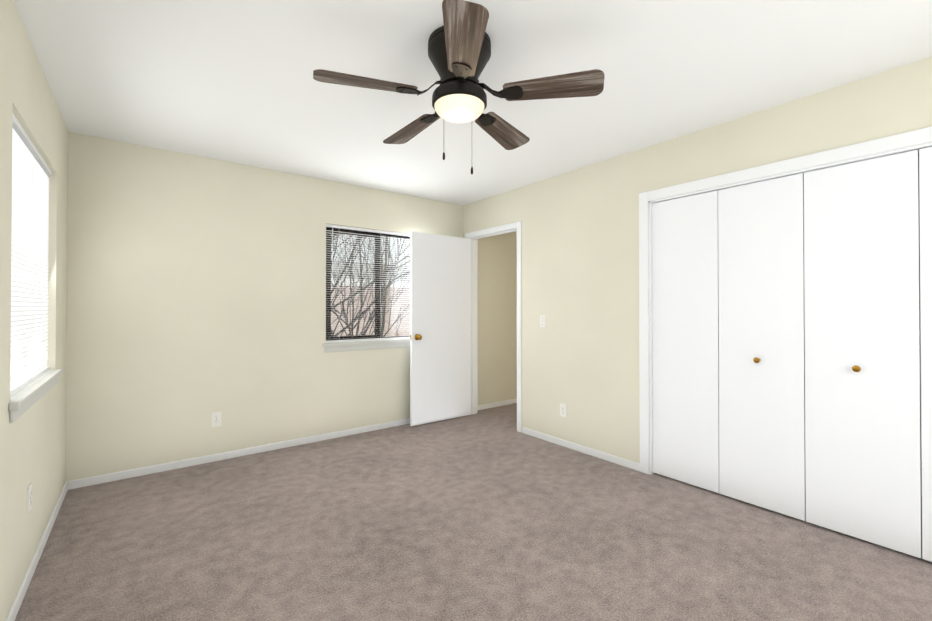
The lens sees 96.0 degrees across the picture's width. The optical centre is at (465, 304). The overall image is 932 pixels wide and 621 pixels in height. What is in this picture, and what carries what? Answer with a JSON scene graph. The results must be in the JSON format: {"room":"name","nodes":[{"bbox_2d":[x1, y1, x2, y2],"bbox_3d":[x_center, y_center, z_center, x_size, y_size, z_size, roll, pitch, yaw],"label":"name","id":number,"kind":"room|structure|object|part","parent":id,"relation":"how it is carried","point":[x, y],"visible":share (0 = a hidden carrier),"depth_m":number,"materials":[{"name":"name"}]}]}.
{"room":"empty bedroom","nodes":[
{"label":"empty bedroom","id":0,"kind":"room"},
{"bbox_2d":[0,0,67,620],"bbox_3d":[-1.311,0.025,0.941,0.120,2.440,4.990,0,-1,-38],"label":"wall","id":1,"kind":"structure","parent":0,"point":[33,444],"depth_m":1.89,"materials":[{"name":"beige paint"}]},
{"bbox_2d":[11,335,40,382],"bbox_3d":[-2.162,-0.197,2.010,0.049,1.180,1.080,0,-1,-38],"label":"window","id":2,"kind":"structure","parent":1,"relation":"in","point":[25,365],"depth_m":2.22,"materials":[{"name":"white"}]},
{"bbox_2d":[27,483,31,513],"bbox_3d":[-1.978,0.877,1.904,0.010,0.114,0.070,0,-1,-38],"label":"electrical outlet","id":3,"kind":"object","parent":1,"relation":"attached to","point":[29,497],"visible":0.98,"depth_m":1.89,"materials":[{"name":"white plastic"}]},
{"bbox_2d":[10,112,51,395],"bbox_3d":[-2.123,-0.203,2.040,0.035,1.166,1.074,0,-1,-38],"label":"window blind","id":4,"kind":"object","parent":1,"relation":"attached to","point":[31,170],"visible":0.85,"depth_m":2.03,"materials":[{"name":"white plastic"}]},
{"bbox_2d":[9,369,62,422],"bbox_3d":[-2.110,0.421,2.045,0.090,0.080,1.140,0,-1,-38],"label":"sill","id":5,"kind":"structure","parent":1,"relation":"attached to","point":[25,399],"depth_m":1.87,"materials":[{"name":"white paint"}]},
{"bbox_2d":[6,481,69,620],"bbox_3d":[-1.258,1.216,0.973,0.014,0.058,4.750,0,-1,-38],"label":"baseboard","id":6,"kind":"structure","parent":1,"relation":"attached to","point":[68,485],"depth_m":1.98,"materials":[{"name":"white wood"}]},
{"bbox_2d":[66,132,516,480],"bbox_3d":[-0.941,0.050,4.304,4.580,2.440,0.120,0,-1,-38],"label":"wall","id":7,"kind":"structure","parent":0,"point":[196,291],"depth_m":3.40,"materials":[{"name":"beige paint"}]},
{"bbox_2d":[211,412,221,426],"bbox_3d":[-2.013,0.928,3.387,0.070,0.114,0.010,0,-1,-38],"label":"electrical outlet","id":8,"kind":"object","parent":7,"relation":"attached to","point":[216,420],"visible":1,"depth_m":3.39,"materials":[{"name":"white plastic"}]},
{"bbox_2d":[70,418,409,488],"bbox_3d":[-1.351,1.238,3.878,3.360,0.058,0.040,0,-1,-38],"label":"baseboard","id":9,"kind":"structure","parent":7,"relation":"attached to","point":[94,480],"depth_m":3.40,"materials":[{"name":"white wood"}]},
{"bbox_2d":[323,339,409,352],"bbox_3d":[-0.875,0.410,4.298,1.200,0.085,0.088,0,-1,-38],"label":"sill","id":10,"kind":"structure","parent":7,"relation":"attached to","point":[359,345],"depth_m":4.16,"materials":[{"name":"white paint"}]},
{"bbox_2d":[326,227,409,340],"bbox_3d":[-0.914,-0.190,4.353,1.140,1.140,0.049,0,-1,-38],"label":"window","id":11,"kind":"structure","parent":7,"relation":"in","point":[377,313],"depth_m":4.25,"materials":[{"name":"clear glass"}]},
{"bbox_2d":[326,224,409,342],"bbox_3d":[-0.884,-0.196,4.314,1.134,1.126,0.036,0,-1,-38],"label":"window blind","id":12,"kind":"object","parent":11,"relation":"attached to","point":[380,257],"visible":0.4,"depth_m":4.25,"materials":[{"name":"white plastic"}]},
{"bbox_2d":[478,398,516,409],"bbox_3d":[0.432,1.248,5.274,0.930,0.058,0.011,0,-1,-38],"label":"baseboard","id":13,"kind":"structure","parent":7,"relation":"attached to","point":[485,406],"depth_m":5.23,"materials":[{"name":"white wood"}]},
{"bbox_2d":[14,0,931,204],"bbox_3d":[0.501,-1.245,2.351,4.700,0.120,4.990,0,-1,-38],"label":"ceiling","id":14,"kind":"structure","parent":0,"point":[234,81],"depth_m":2.13,"materials":[{"name":"white paint"}]},
{"bbox_2d":[313,0,604,173],"bbox_3d":[-0.058,-0.897,1.939,1.214,0.582,1.165,0,-1,-38],"label":"ceiling fan","id":15,"kind":"object","parent":14,"relation":"hanging from","point":[459,48],"visible":1,"depth_m":1.80,"materials":[{"name":"brown wood"}]},
{"bbox_3d":[-0.417,-0.929,1.759,0.420,0.006,0.152,-2,12,-21],"label":"blade","id":16,"kind":"part","parent":15,"relation":"part of","materials":[{"name":"brown wood"}]},
{"bbox_3d":[-0.290,-0.925,2.230,0.152,0.006,0.420,-15,7,-38],"label":"blade","id":17,"kind":"part","parent":15,"relation":"part of","materials":[{"name":"brown wood"}]},
{"bbox_3d":[-0.037,-0.754,1.945,0.128,0.297,0.074,0,-1,-38],"label":"chain","id":18,"kind":"part","parent":15,"relation":"part of","materials":[{"name":"brown metal"}]},
{"label":"blade","id":19,"kind":"part","parent":15,"relation":"part of","materials":[{"name":"brown wood"}]},
{"bbox_3d":[0.198,-0.925,2.254,0.152,0.006,0.420,-14,-10,32],"label":"blade","id":20,"kind":"part","parent":15,"relation":"part of","materials":[{"name":"brown wood"}]},
{"bbox_3d":[0.371,-0.929,1.798,0.420,0.006,0.152,2,-12,15],"label":"blade","id":21,"kind":"part","parent":15,"relation":"part of","materials":[{"name":"brown wood"}]},
{"bbox_2d":[15,403,931,620],"bbox_3d":[0.501,1.315,2.332,4.700,0.120,4.990,0,-1,-38],"label":"floor","id":22,"kind":"structure","parent":0,"point":[491,514],"depth_m":2.17,"materials":[{"name":"carpet"}]},
{"bbox_2d":[463,57,931,473],"bbox_3d":[1.466,0.041,3.088,0.120,2.440,4.750,0,-1,-38],"label":"wall","id":23,"kind":"structure","parent":0,"point":[580,271],"depth_m":3.38,"materials":[{"name":"beige paint"}]},
{"bbox_2d":[410,231,470,425],"bbox_3d":[-0.264,0.252,4.582,0.775,2.015,0.035,0,-1,-38],"label":"entry door","id":24,"kind":"structure","parent":23,"relation":"in","point":[440,324],"depth_m":4.54,"materials":[{"name":"white wood"}]},
{"bbox_2d":[414,334,421,339],"bbox_3d":[-0.519,0.340,4.384,0.066,0.066,0.163,0,-1,-38],"label":"door knob","id":25,"kind":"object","parent":24,"relation":"attached to","point":[417,337],"depth_m":4.33,"materials":[{"name":"gold metal"}]},
{"bbox_2d":[465,221,521,431],"bbox_3d":[0.322,0.222,4.566,0.146,2.099,0.908,0,-1,-38],"label":"door frame","id":26,"kind":"structure","parent":23,"relation":"attached to","point":[517,225],"depth_m":4.77,"materials":[{"name":"white wood"}]},
{"bbox_2d":[540,315,545,326],"bbox_3d":[0.717,0.157,3.942,0.019,0.114,0.070,0,-1,-38],"label":"light switch","id":27,"kind":"object","parent":23,"relation":"attached to","point":[542,320],"visible":1,"depth_m":3.94,"materials":[{"name":"white plastic"}]},
{"bbox_2d":[560,403,566,416],"bbox_3d":[0.867,0.946,3.750,0.010,0.114,0.070,0,-1,-38],"label":"electrical outlet","id":28,"kind":"object","parent":23,"relation":"attached to","point":[563,410],"visible":1,"depth_m":3.74,"materials":[{"name":"white plastic"}]},
{"bbox_2d":[522,427,639,470],"bbox_3d":[0.935,1.236,3.657,0.011,0.058,1.236,0,-1,-38],"label":"baseboard","id":29,"kind":"structure","parent":23,"relation":"attached to","point":[605,456],"depth_m":3.55,"materials":[{"name":"white wood"}]},
{"bbox_2d":[639,126,931,474],"bbox_3d":[1.972,0.240,2.433,0.120,2.031,1.839,0,-1,-38],"label":"door frame","id":30,"kind":"structure","parent":23,"relation":"attached to","point":[883,154],"depth_m":3.01,"materials":[{"name":"white wood"}]},
{"bbox_2d":[652,147,931,561],"bbox_3d":[1.937,0.242,2.406,0.071,2.000,1.809,0,-1,-38],"label":"closet doors","id":31,"kind":"structure","parent":23,"relation":"in","point":[791,315],"depth_m":2.40,"materials":[{"name":"white wood"}]},
{"bbox_3d":[1.538,0.246,2.956,0.030,2.000,0.449,0,-1,-38],"label":"panel","id":32,"kind":"part","parent":31,"relation":"part of","materials":[{"name":"white wood"}]},
{"bbox_3d":[1.815,0.243,2.598,0.030,2.000,0.449,0,-1,-38],"label":"panel","id":33,"kind":"part","parent":31,"relation":"part of","materials":[{"name":"white wood"}]},
{"bbox_3d":[1.925,0.341,2.396,0.041,0.036,0.489,0,-1,-38],"label":"knob","id":34,"kind":"part","parent":31,"relation":"part of","materials":[{"name":"gold metal"}]},
{"bbox_3d":[2.092,0.240,2.239,0.030,2.000,0.449,0,-1,-38],"label":"panel","id":35,"kind":"part","parent":31,"relation":"part of","materials":[{"name":"white wood"}]},
{"bbox_3d":[2.369,0.238,1.881,0.030,2.000,0.449,0,-1,-38],"label":"panel","id":36,"kind":"part","parent":31,"relation":"part of","materials":[{"name":"white wood"}]},
{"bbox_2d":[919,201,921,495],"bbox_3d":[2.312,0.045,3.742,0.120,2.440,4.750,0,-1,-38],"label":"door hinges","id":37,"kind":"structure","parent":0,"point":[920,341],"depth_m":2.76,"materials":[{"name":"paint"}]},
{"label":"outside","id":38,"kind":"structure","parent":0,"visible":0},
{"bbox_2d":[22,234,409,367],"bbox_3d":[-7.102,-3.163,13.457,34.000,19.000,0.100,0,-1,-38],"label":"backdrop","id":39,"kind":"structure","parent":38,"point":[401,332],"depth_m":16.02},
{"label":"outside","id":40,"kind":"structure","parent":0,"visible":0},
{"bbox_2d":[331,235,409,335],"bbox_3d":[-3.325,-0.390,7.714,9.876,14.574,5.742,0,-1,-38],"label":"tree","id":41,"kind":"object","parent":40,"point":[356,317],"depth_m":7.99,"materials":[{"name":"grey plant"}]},
{"bbox_2d":[331,233,409,336],"bbox_3d":[-3.111,0.052,7.309,8.590,13.487,4.868,0,-1,-38],"label":"tree","id":42,"kind":"object","parent":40,"point":[383,298],"depth_m":6.61,"materials":[{"name":"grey plant"}]},
{"bbox_2d":[331,233,409,335],"bbox_3d":[-2.607,0.355,9.298,6.472,11.921,7.122,0,-1,-38],"label":"tree","id":43,"kind":"object","parent":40,"point":[346,322],"depth_m":7.50,"materials":[{"name":"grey plant"}]},
{"bbox_2d":[331,235,409,335],"bbox_3d":[-4.746,0.929,8.601,11.267,11.159,8.511,0,-1,-38],"label":"tree","id":44,"kind":"object","parent":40,"point":[359,278],"depth_m":12.64,"materials":[{"name":"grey plant"}]},
{"bbox_2d":[331,234,409,336],"bbox_3d":[-3.413,-0.204,7.904,5.112,14.622,6.402,0,-1,-38],"label":"tree","id":45,"kind":"object","parent":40,"point":[370,313],"depth_m":7.78,"materials":[{"name":"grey plant"}]}
]}

